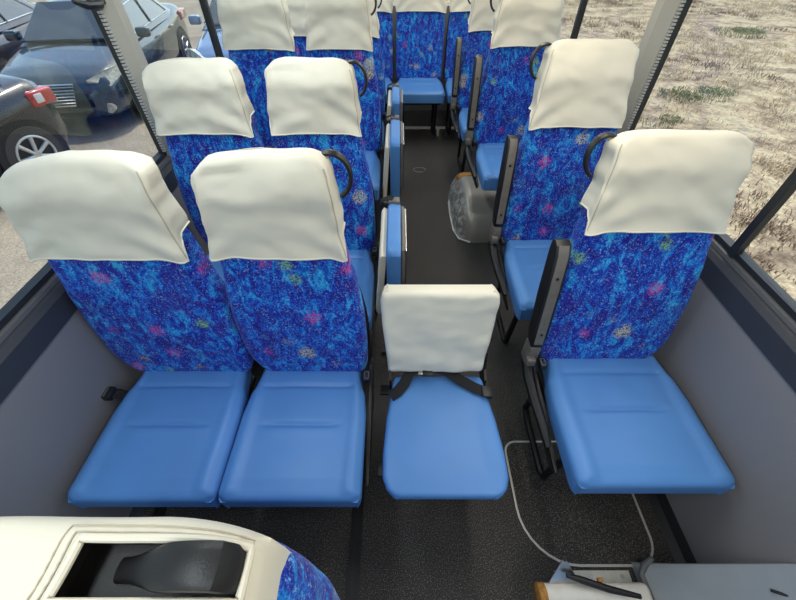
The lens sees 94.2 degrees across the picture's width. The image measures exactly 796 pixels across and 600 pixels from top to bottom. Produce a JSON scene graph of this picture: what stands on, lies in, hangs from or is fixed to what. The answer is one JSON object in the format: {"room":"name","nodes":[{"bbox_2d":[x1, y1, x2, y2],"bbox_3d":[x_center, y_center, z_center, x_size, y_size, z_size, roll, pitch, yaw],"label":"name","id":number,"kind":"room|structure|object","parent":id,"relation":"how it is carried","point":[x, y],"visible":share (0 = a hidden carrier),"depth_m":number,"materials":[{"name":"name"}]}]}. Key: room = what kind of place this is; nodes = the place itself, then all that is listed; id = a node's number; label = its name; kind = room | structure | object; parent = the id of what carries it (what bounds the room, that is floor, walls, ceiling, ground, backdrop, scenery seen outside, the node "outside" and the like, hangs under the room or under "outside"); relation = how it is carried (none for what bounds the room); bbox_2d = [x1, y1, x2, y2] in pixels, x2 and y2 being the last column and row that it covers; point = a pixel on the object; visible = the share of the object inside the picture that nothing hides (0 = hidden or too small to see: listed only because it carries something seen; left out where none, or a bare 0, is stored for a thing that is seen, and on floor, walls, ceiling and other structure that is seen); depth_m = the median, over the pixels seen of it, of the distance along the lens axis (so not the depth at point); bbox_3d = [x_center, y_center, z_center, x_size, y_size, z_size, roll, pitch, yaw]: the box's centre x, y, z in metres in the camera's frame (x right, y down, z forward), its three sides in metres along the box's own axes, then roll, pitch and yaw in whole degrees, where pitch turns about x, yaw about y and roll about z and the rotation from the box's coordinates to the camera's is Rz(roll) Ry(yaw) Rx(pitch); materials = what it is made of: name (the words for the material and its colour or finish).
{"room":"vehicle interior","nodes":[
{"label":"vehicle interior","id":0,"kind":"room"},
{"bbox_2d":[0,185,208,516],"bbox_3d":[-1.067,-0.227,1.970,0.055,0.765,6.450,0,46,0],"label":"wall","id":1,"kind":"structure","parent":0,"point":[51,421],"depth_m":1.14,"materials":[{"name":"plastic"}]},
{"bbox_2d":[0,0,166,329],"bbox_3d":[-1.074,-0.296,0.836,0.044,0.740,1.744,0,46,0],"label":"window","id":2,"kind":"structure","parent":1,"relation":"in","point":[36,282],"depth_m":1.36,"materials":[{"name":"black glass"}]},
{"bbox_2d":[71,0,105,9],"bbox_3d":[-1.035,-1.011,1.241,0.038,0.067,0.172,0,46,0],"label":"curtain hook","id":3,"kind":"object","parent":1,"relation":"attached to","point":[92,4],"visible":1,"depth_m":1.23,"materials":[{"name":"black plastic"}]},
{"bbox_2d":[0,155,177,403],"bbox_3d":[-1.063,-0.524,1.659,0.063,0.096,6.450,0,46,0],"label":"trim","id":4,"kind":"structure","parent":1,"relation":"attached to","point":[19,351],"depth_m":1.06,"materials":[{"name":"grey plastic"}]},
{"bbox_2d":[91,0,169,155],"bbox_3d":[-1.063,-0.961,1.480,0.067,0.752,0.115,0,46,0],"label":"trim","id":5,"kind":"structure","parent":1,"relation":"attached to","point":[116,15],"depth_m":1.43,"materials":[{"name":"plastic"}]},
{"bbox_2d":[129,507,146,516],"bbox_3d":[-1.025,0.024,2.232,0.030,0.040,6.450,0,46,0],"label":"baseboard","id":6,"kind":"structure","parent":1,"relation":"attached to","point":[136,511],"depth_m":1.46,"materials":[{"name":"grey plastic"}]},
{"bbox_2d":[199,0,223,57],"bbox_3d":[-1.074,-1.578,2.061,0.044,0.740,1.579,0,46,0],"label":"window","id":7,"kind":"structure","parent":1,"relation":"in","point":[204,4],"depth_m":2.12,"materials":[{"name":"black rubber"}]},
{"bbox_2d":[143,110,674,599],"bbox_3d":[0.013,0.057,2.311,2.225,0.120,6.510,0,46,0],"label":"floor","id":8,"kind":"structure","parent":0,"point":[412,549],"depth_m":1.47,"materials":[{"name":"plastic"}]},
{"bbox_2d":[0,150,255,507],"bbox_3d":[-0.802,0.263,1.164,0.516,1.265,0.574,0,46,0],"label":"passenger seat","id":9,"kind":"object","parent":8,"relation":"on","point":[121,246],"visible":0.99,"depth_m":1.12,"materials":[{"name":"blue fabric"}]},
{"bbox_2d":[68,369,251,507],"bbox_3d":[-0.775,0.443,1.290,0.452,0.104,0.488,0,46,0],"label":"cushion","id":10,"kind":"object","parent":9,"relation":"on","point":[169,441],"depth_m":1.21,"materials":[{"name":"blue leather"}]},
{"bbox_2d":[151,507,166,516],"bbox_3d":[-0.950,-0.236,2.503,0.044,0.006,3.600,0,46,0],"label":"rail","id":11,"kind":"object","parent":8,"relation":"on","point":[158,511],"visible":0.02,"depth_m":1.47,"materials":[{"name":"black metal"}]},
{"bbox_2d":[0,516,339,599],"bbox_3d":[-0.376,0.851,0.607,0.542,1.258,0.608,0,46,0],"label":"passenger seat","id":12,"kind":"object","parent":8,"relation":"on","point":[42,557],"visible":1,"depth_m":0.36,"materials":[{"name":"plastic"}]},
{"bbox_2d":[142,57,263,282],"bbox_3d":[-0.768,-0.255,1.641,0.457,1.291,0.590,0,46,0],"label":"passenger seat","id":13,"kind":"object","parent":8,"relation":"on","point":[202,107],"visible":0.49,"depth_m":1.42,"materials":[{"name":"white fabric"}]},
{"bbox_2d":[206,254,224,282],"bbox_3d":[-0.768,-0.076,1.764,0.448,0.104,0.502,0,46,0],"label":"cushion","id":14,"kind":"object","parent":13,"relation":"on","point":[217,265],"depth_m":1.78,"materials":[{"name":"blue leather"}]},
{"bbox_2d":[217,0,297,147],"bbox_3d":[-0.765,-0.953,2.228,0.459,1.407,0.590,0,46,0],"label":"passenger seat","id":15,"kind":"object","parent":8,"relation":"on","point":[255,33],"visible":0.35,"depth_m":2.01,"materials":[{"name":"white fabric"}]},
{"bbox_2d":[191,147,373,507],"bbox_3d":[-0.323,0.261,1.161,0.454,1.272,0.574,0,46,0],"label":"passenger seat","id":16,"kind":"object","parent":8,"relation":"on","point":[272,219],"visible":1,"depth_m":1.12,"materials":[{"name":"blue fabric"}]},
{"bbox_2d":[218,368,365,507],"bbox_3d":[-0.328,0.443,1.290,0.436,0.104,0.488,0,46,0],"label":"cushion","id":17,"kind":"object","parent":16,"relation":"on","point":[300,438],"depth_m":1.20,"materials":[{"name":"blue leather"}]},
{"bbox_2d":[286,0,308,56],"bbox_3d":[-0.765,-1.539,2.851,0.459,1.316,0.589,0,46,0],"label":"passenger seat","id":18,"kind":"object","parent":8,"relation":"on","point":[296,8],"visible":0.09,"depth_m":2.65,"materials":[{"name":"fabric"}]},
{"bbox_2d":[264,57,378,329],"bbox_3d":[-0.321,-0.257,1.641,0.448,1.293,0.593,0,46,0],"label":"passenger seat","id":19,"kind":"object","parent":8,"relation":"on","point":[313,103],"visible":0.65,"depth_m":1.45,"materials":[{"name":"fabric"}]},
{"bbox_2d":[349,250,373,329],"bbox_3d":[-0.326,-0.076,1.764,0.430,0.104,0.502,0,46,0],"label":"cushion","id":20,"kind":"object","parent":19,"relation":"on","point":[361,260],"depth_m":1.75,"materials":[{"name":"blue fabric"}]},
{"bbox_2d":[305,0,383,240],"bbox_3d":[-0.317,-0.953,2.227,0.448,1.409,0.590,0,46,0],"label":"passenger seat","id":21,"kind":"object","parent":8,"relation":"on","point":[341,29],"visible":0.51,"depth_m":2.02,"materials":[{"name":"fabric"}]},
{"bbox_2d":[365,150,380,199],"bbox_3d":[-0.322,-0.803,2.321,0.430,0.104,0.502,0,46,0],"label":"cushion","id":22,"kind":"object","parent":21,"relation":"on","point":[373,160],"depth_m":2.26,"materials":[{"name":"blue leather"}]},
{"bbox_2d":[345,154,381,599],"bbox_3d":[-0.160,-0.236,2.503,0.044,0.006,3.600,0,46,0],"label":"rail","id":23,"kind":"object","parent":8,"relation":"on","point":[353,575],"visible":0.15,"depth_m":1.46,"materials":[{"name":"black metal"}]},
{"bbox_2d":[369,0,386,159],"bbox_3d":[-0.317,-1.540,2.850,0.448,1.319,0.590,0,46,0],"label":"passenger seat","id":24,"kind":"object","parent":8,"relation":"on","point":[377,56],"visible":0.17,"depth_m":2.81,"materials":[{"name":"blue fabric"}]},
{"bbox_2d":[381,121,383,146],"bbox_3d":[-0.322,-1.359,2.977,0.430,0.104,0.502,0,46,0],"label":"cushion","id":25,"kind":"object","parent":24,"relation":"on","point":[382,121],"depth_m":2.85,"materials":[{"name":"blue fabric"}]},
{"bbox_2d":[376,0,393,111],"bbox_3d":[-0.285,-2.304,3.588,0.477,1.308,0.593,0,46,0],"label":"passenger seat","id":26,"kind":"object","parent":8,"relation":"on","point":[384,13],"visible":0.2,"depth_m":3.59,"materials":[{"name":"blue fabric"}]},
{"bbox_2d":[385,78,391,102],"bbox_3d":[-0.285,-2.119,3.716,0.475,0.104,0.502,0,46,0],"label":"cushion","id":27,"kind":"object","parent":26,"relation":"on","point":[387,80],"depth_m":3.68,"materials":[{"name":"blue leather"}]},
{"bbox_2d":[376,196,406,353],"bbox_3d":[-0.033,-0.077,1.827,0.138,0.764,0.416,0,46,0],"label":"seat","id":28,"kind":"object","parent":8,"relation":"on","point":[392,267],"visible":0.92,"depth_m":1.53,"materials":[{"name":"blue leather"}]},
{"bbox_2d":[386,204,400,284],"bbox_3d":[-0.018,-0.194,1.679,0.058,0.380,0.380,0,46,0],"label":"cushion","id":29,"kind":"object","parent":28,"relation":"on","point":[393,211],"depth_m":1.50,"materials":[{"name":"blue leather"}]},
{"bbox_2d":[383,114,403,200],"bbox_3d":[-0.033,-0.756,2.462,0.139,0.784,0.416,0,46,0],"label":"seat","id":30,"kind":"object","parent":8,"relation":"on","point":[393,171],"visible":0.86,"depth_m":2.18,"materials":[{"name":"blue leather"}]},
{"bbox_2d":[390,119,399,197],"bbox_3d":[-0.018,-0.880,2.307,0.058,0.380,0.380,0,46,0],"label":"cushion","id":31,"kind":"object","parent":30,"relation":"on","point":[394,123],"depth_m":2.16,"materials":[{"name":"blue leather"}]},
{"bbox_2d":[387,83,402,121],"bbox_3d":[-0.033,-1.261,2.959,0.138,0.764,0.381,0,46,0],"label":"seat","id":32,"kind":"object","parent":8,"relation":"on","point":[394,93],"visible":0.41,"depth_m":2.63,"materials":[{"name":"blue leather"}]},
{"bbox_2d":[391,86,399,118],"bbox_3d":[-0.018,-1.379,2.812,0.058,0.380,0.340,0,46,0],"label":"cushion","id":33,"kind":"object","parent":32,"relation":"on","point":[395,90],"depth_m":2.61,"materials":[{"name":"blue leather"}]},
{"bbox_2d":[395,0,446,134],"bbox_3d":[0.217,-2.303,3.586,0.484,1.309,0.589,0,46,0],"label":"passenger seat","id":34,"kind":"object","parent":8,"relation":"on","point":[420,24],"visible":0.91,"depth_m":3.59,"materials":[{"name":"blue fabric"}]},
{"bbox_2d":[397,78,444,102],"bbox_3d":[0.215,-2.119,3.716,0.475,0.104,0.502,0,46,0],"label":"cushion","id":35,"kind":"object","parent":34,"relation":"on","point":[415,90],"depth_m":3.57,"materials":[{"name":"blue leather"}]},
{"bbox_2d":[378,284,508,499],"bbox_3d":[0.139,0.415,1.310,0.412,0.820,0.540,0,46,0],"label":"seat","id":36,"kind":"object","parent":8,"relation":"on","point":[442,440],"visible":1,"depth_m":1.22,"materials":[{"name":"blue leather"}]},
{"bbox_2d":[383,376,508,499],"bbox_3d":[0.148,0.445,1.254,0.394,0.052,0.420,0,46,0],"label":"cushion","id":37,"kind":"object","parent":36,"relation":"on","point":[442,440],"depth_m":1.20,"materials":[{"name":"blue leather"}]},
{"bbox_2d":[443,0,471,134],"bbox_3d":[0.715,-2.304,3.587,0.477,1.308,0.592,0,46,0],"label":"passenger seat","id":38,"kind":"object","parent":8,"relation":"on","point":[459,12],"visible":0.18,"depth_m":3.57,"materials":[{"name":"blue fabric"}]},
{"bbox_2d":[446,78,452,102],"bbox_3d":[0.715,-2.119,3.716,0.475,0.104,0.502,0,46,0],"label":"cushion","id":39,"kind":"object","parent":38,"relation":"on","point":[449,80],"depth_m":3.61,"materials":[{"name":"blue leather"}]},
{"bbox_2d":[450,0,498,172],"bbox_3d":[0.710,-1.678,2.983,0.508,1.318,0.612,0,46,0],"label":"passenger seat","id":40,"kind":"object","parent":8,"relation":"on","point":[480,20],"visible":0.41,"depth_m":2.95,"materials":[{"name":"blue fabric"}]},
{"bbox_2d":[459,108,467,140],"bbox_3d":[0.735,-1.489,3.101,0.450,0.104,0.502,0,46,0],"label":"cushion","id":41,"kind":"object","parent":40,"relation":"on","point":[463,114],"depth_m":3.03,"materials":[{"name":"blue leather"}]},
{"bbox_2d":[448,172,500,242],"bbox_3d":[0.732,-0.771,2.840,0.657,0.261,0.761,0,46,0],"label":"housing","id":42,"kind":"object","parent":8,"relation":"on","point":[470,207],"visible":0.49,"depth_m":2.65,"materials":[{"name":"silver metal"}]},
{"bbox_2d":[465,0,563,190],"bbox_3d":[0.710,-1.195,2.168,0.508,0.977,0.628,0,46,0],"label":"passenger seat","id":43,"kind":"object","parent":42,"relation":"on","point":[500,101],"visible":0.68,"depth_m":2.25,"materials":[{"name":"blue fabric"}]},
{"bbox_2d":[475,143,504,189],"bbox_3d":[0.735,-0.886,2.400,0.450,0.104,0.502,0,46,0],"label":"cushion","id":44,"kind":"object","parent":43,"relation":"on","point":[488,156],"depth_m":2.33,"materials":[{"name":"blue leather"}]},
{"bbox_2d":[488,38,639,343],"bbox_3d":[0.720,-0.323,1.682,0.508,1.326,0.664,0,46,0],"label":"passenger seat","id":45,"kind":"object","parent":8,"relation":"on","point":[582,87],"visible":0.77,"depth_m":1.61,"materials":[{"name":"blue fabric"}]},
{"bbox_2d":[502,240,551,319],"bbox_3d":[0.745,-0.126,1.770,0.450,0.104,0.502,0,46,0],"label":"cushion","id":46,"kind":"object","parent":45,"relation":"on","point":[523,264],"depth_m":1.73,"materials":[{"name":"blue leather"}]},
{"bbox_2d":[504,441,653,566],"bbox_3d":[0.719,0.804,1.509,0.496,0.006,0.467,0,46,0],"label":"floor hatch","id":47,"kind":"object","parent":8,"relation":"on","point":[589,530],"visible":0.62,"depth_m":1.46,"materials":[{"name":"carpet"}]},
{"bbox_2d":[533,557,652,599],"bbox_3d":[0.631,0.970,1.172,0.422,0.266,0.186,7,47,6],"label":"step","id":48,"kind":"structure","parent":8,"relation":"on","point":[563,584],"depth_m":1.12,"materials":[{"name":"white paint"}]},
{"bbox_2d":[554,570,631,582],"bbox_3d":[0.700,0.993,1.329,0.270,0.006,0.036,0,46,0],"label":"threshold strip","id":49,"kind":"object","parent":8,"relation":"on","point":[609,576],"visible":0.59,"depth_m":1.33,"materials":[{"name":"white paint"}]},
{"bbox_2d":[521,129,754,494],"bbox_3d":[0.758,0.195,1.240,0.559,1.250,0.715,0,46,0],"label":"passenger seat","id":50,"kind":"object","parent":8,"relation":"on","point":[610,295],"visible":1,"depth_m":1.19,"materials":[{"name":"blue fabric"}]},
{"bbox_2d":[542,354,734,494],"bbox_3d":[0.792,0.405,1.312,0.490,0.104,0.502,0,46,0],"label":"cushion","id":51,"kind":"object","parent":50,"relation":"on","point":[620,423],"depth_m":1.23,"materials":[{"name":"blue leather"}]},
{"bbox_2d":[631,555,795,599],"bbox_3d":[0.949,1.063,0.948,0.218,0.460,0.723,0,46,0],"label":"cover","id":52,"kind":"object","parent":8,"relation":"on","point":[665,581],"visible":0.97,"depth_m":1.12,"materials":[{"name":"grey plastic"}]},
{"bbox_2d":[391,5,450,109],"bbox_3d":[0.013,-2.982,3.798,2.105,1.930,0.060,0,46,0],"label":"wall","id":53,"kind":"structure","parent":0,"point":[443,106],"depth_m":4.15,"materials":[{"name":"plastic"}]},
{"bbox_2d":[653,277,795,563],"bbox_3d":[1.093,-0.227,1.970,0.055,0.765,6.450,0,46,0],"label":"wall","id":54,"kind":"structure","parent":0,"point":[745,406],"depth_m":1.16,"materials":[{"name":"plastic"}]},
{"bbox_2d":[570,0,587,38],"bbox_3d":[1.098,-1.684,2.163,0.042,0.740,1.584,0,46,0],"label":"window","id":55,"kind":"structure","parent":54,"relation":"in","point":[583,3],"depth_m":2.23,"materials":[{"name":"black rubber"}]},
{"bbox_2d":[617,0,682,133],"bbox_3d":[1.077,-1.064,1.579,0.067,0.752,0.120,0,46,0],"label":"trim","id":56,"kind":"structure","parent":54,"relation":"attached to","point":[664,11],"depth_m":1.55,"materials":[{"name":"plastic"}]},
{"bbox_2d":[646,494,696,562],"bbox_3d":[1.042,-0.674,2.892,0.045,0.050,4.530,0,46,0],"label":"baseboard","id":57,"kind":"structure","parent":54,"relation":"attached to","point":[678,545],"depth_m":1.41,"materials":[{"name":"black plastic"}]},
{"bbox_2d":[624,0,795,320],"bbox_3d":[1.098,-0.347,0.885,0.042,0.740,1.884,0,46,0],"label":"window","id":58,"kind":"structure","parent":54,"relation":"in","point":[735,249],"depth_m":1.15,"materials":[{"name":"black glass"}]},
{"bbox_2d":[699,237,795,392],"bbox_3d":[1.089,-0.524,1.659,0.063,0.096,6.450,0,46,0],"label":"trim","id":59,"kind":"structure","parent":54,"relation":"attached to","point":[765,328],"depth_m":1.10,"materials":[{"name":"grey plastic"}]},
{"label":"outside","id":60,"kind":"structure","parent":0,"visible":0},
{"bbox_2d":[0,0,395,308],"bbox_3d":[-25.000,-12.801,15.553,50.000,0.001,90.000,0,46,0],"label":"ground","id":61,"kind":"structure","parent":60,"point":[126,130],"depth_m":5.60,"materials":[{"name":"grey asphalt"}]},
{"bbox_2d":[0,0,35,69],"bbox_3d":[-7.997,-4.655,6.824,2.180,1.495,4.719,-6,47,-6],"label":"parked car","id":62,"kind":"object","parent":61,"relation":"on","point":[14,14],"visible":0.11,"depth_m":6.95,"materials":[{"name":"grey paint"}]},
{"bbox_2d":[0,74,69,177],"bbox_3d":[-5.795,-1.139,3.464,2.180,1.495,4.434,13,48,12],"label":"parked car","id":63,"kind":"object","parent":61,"relation":"on","point":[31,126],"visible":0.7,"depth_m":4.42,"materials":[{"name":"grey paint"}]},
{"bbox_2d":[24,85,56,107],"bbox_3d":[-4.501,-2.514,4.553,0.355,0.170,0.310,13,48,12],"label":"tail lamp","id":64,"kind":"object","parent":63,"relation":"attached to","point":[37,96],"depth_m":4.49,"materials":[{"name":"red plastic"}]},
{"bbox_2d":[0,0,191,117],"bbox_3d":[-5.348,-4.667,6.836,2.180,1.495,4.719,-6,47,-6],"label":"parked car","id":65,"kind":"object","parent":61,"relation":"on","point":[64,49],"visible":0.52,"depth_m":5.83,"materials":[{"name":"grey paint"}]},
{"bbox_2d":[2,30,22,41],"bbox_3d":[-6.216,-4.271,5.976,0.200,0.140,0.160,-6,47,-6],"label":"mirror","id":66,"kind":"object","parent":65,"relation":"attached to","point":[10,35],"depth_m":5.93,"materials":[{"name":"blue paint"}]},
{"bbox_2d":[43,84,76,107],"bbox_3d":[-5.001,-2.933,5.334,0.731,0.286,0.083,-6,47,-6],"label":"grille","id":67,"kind":"object","parent":65,"relation":"attached to","point":[66,94],"depth_m":5.34,"materials":[{"name":"silver metal"}]},
{"bbox_2d":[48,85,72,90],"bbox_3d":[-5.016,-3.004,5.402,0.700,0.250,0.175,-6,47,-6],"label":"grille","id":68,"kind":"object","parent":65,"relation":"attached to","point":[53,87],"depth_m":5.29,"materials":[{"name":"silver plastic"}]},
{"bbox_2d":[107,103,116,112],"bbox_3d":[-4.362,-2.927,5.619,0.140,0.138,0.085,-6,47,-6],"label":"fog lamp","id":69,"kind":"object","parent":65,"relation":"attached to","point":[111,107],"depth_m":5.60,"materials":[{"name":"glass"}]},
{"bbox_2d":[135,26,150,36],"bbox_3d":[-4.258,-4.486,6.181,0.200,0.140,0.160,-6,47,-6],"label":"mirror","id":70,"kind":"object","parent":65,"relation":"attached to","point":[141,31],"depth_m":6.13,"materials":[{"name":"grey paint"}]},
{"bbox_2d":[177,7,186,19],"bbox_3d":[-4.965,-6.368,8.236,0.355,0.170,0.470,-6,47,-6],"label":"tail lamp","id":71,"kind":"object","parent":65,"relation":"attached to","point":[181,12],"depth_m":8.18,"materials":[{"name":"red plastic"}]},
{"bbox_2d":[188,0,228,58],"bbox_3d":[-2.848,-5.559,7.688,2.180,1.495,4.719,-4,46,-4],"label":"parked car","id":72,"kind":"object","parent":61,"relation":"on","point":[204,49],"visible":0.05,"depth_m":6.46,"materials":[{"name":"blue paint"}]},
{"bbox_2d":[188,15,201,24],"bbox_3d":[-3.759,-5.195,6.859,0.200,0.140,0.160,-4,46,-4],"label":"mirror","id":73,"kind":"object","parent":72,"relation":"attached to","point":[193,19],"depth_m":6.81,"materials":[{"name":"blue paint"}]},
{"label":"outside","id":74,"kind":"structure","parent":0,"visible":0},
{"bbox_2d":[447,0,795,300],"bbox_3d":[20.000,-9.186,12.099,40.000,0.083,50.000,0,46,0],"label":"ground","id":75,"kind":"structure","parent":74,"point":[733,118],"depth_m":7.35,"materials":[{"name":"beige plant"}]},
{"bbox_2d":[638,112,685,128],"bbox_3d":[4.290,-2.928,6.086,0.692,0.079,1.068,28,52,24],"label":"weeds","id":76,"kind":"object","parent":75,"relation":"on","point":[664,115],"visible":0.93,"depth_m":6.11,"materials":[{"name":"green plant"}]},
{"bbox_2d":[657,83,739,103],"bbox_3d":[5.726,-3.950,7.062,1.687,0.101,1.081,0,46,0],"label":"weeds","id":77,"kind":"object","parent":75,"relation":"on","point":[700,90],"visible":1,"depth_m":7.02,"materials":[{"name":"green plant"}]},
{"bbox_2d":[711,25,767,38],"bbox_3d":[9.853,-7.689,10.610,1.519,0.136,1.433,0,46,0],"label":"weeds","id":78,"kind":"object","parent":75,"relation":"on","point":[739,30],"visible":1,"depth_m":10.62,"materials":[{"name":"green plant"}]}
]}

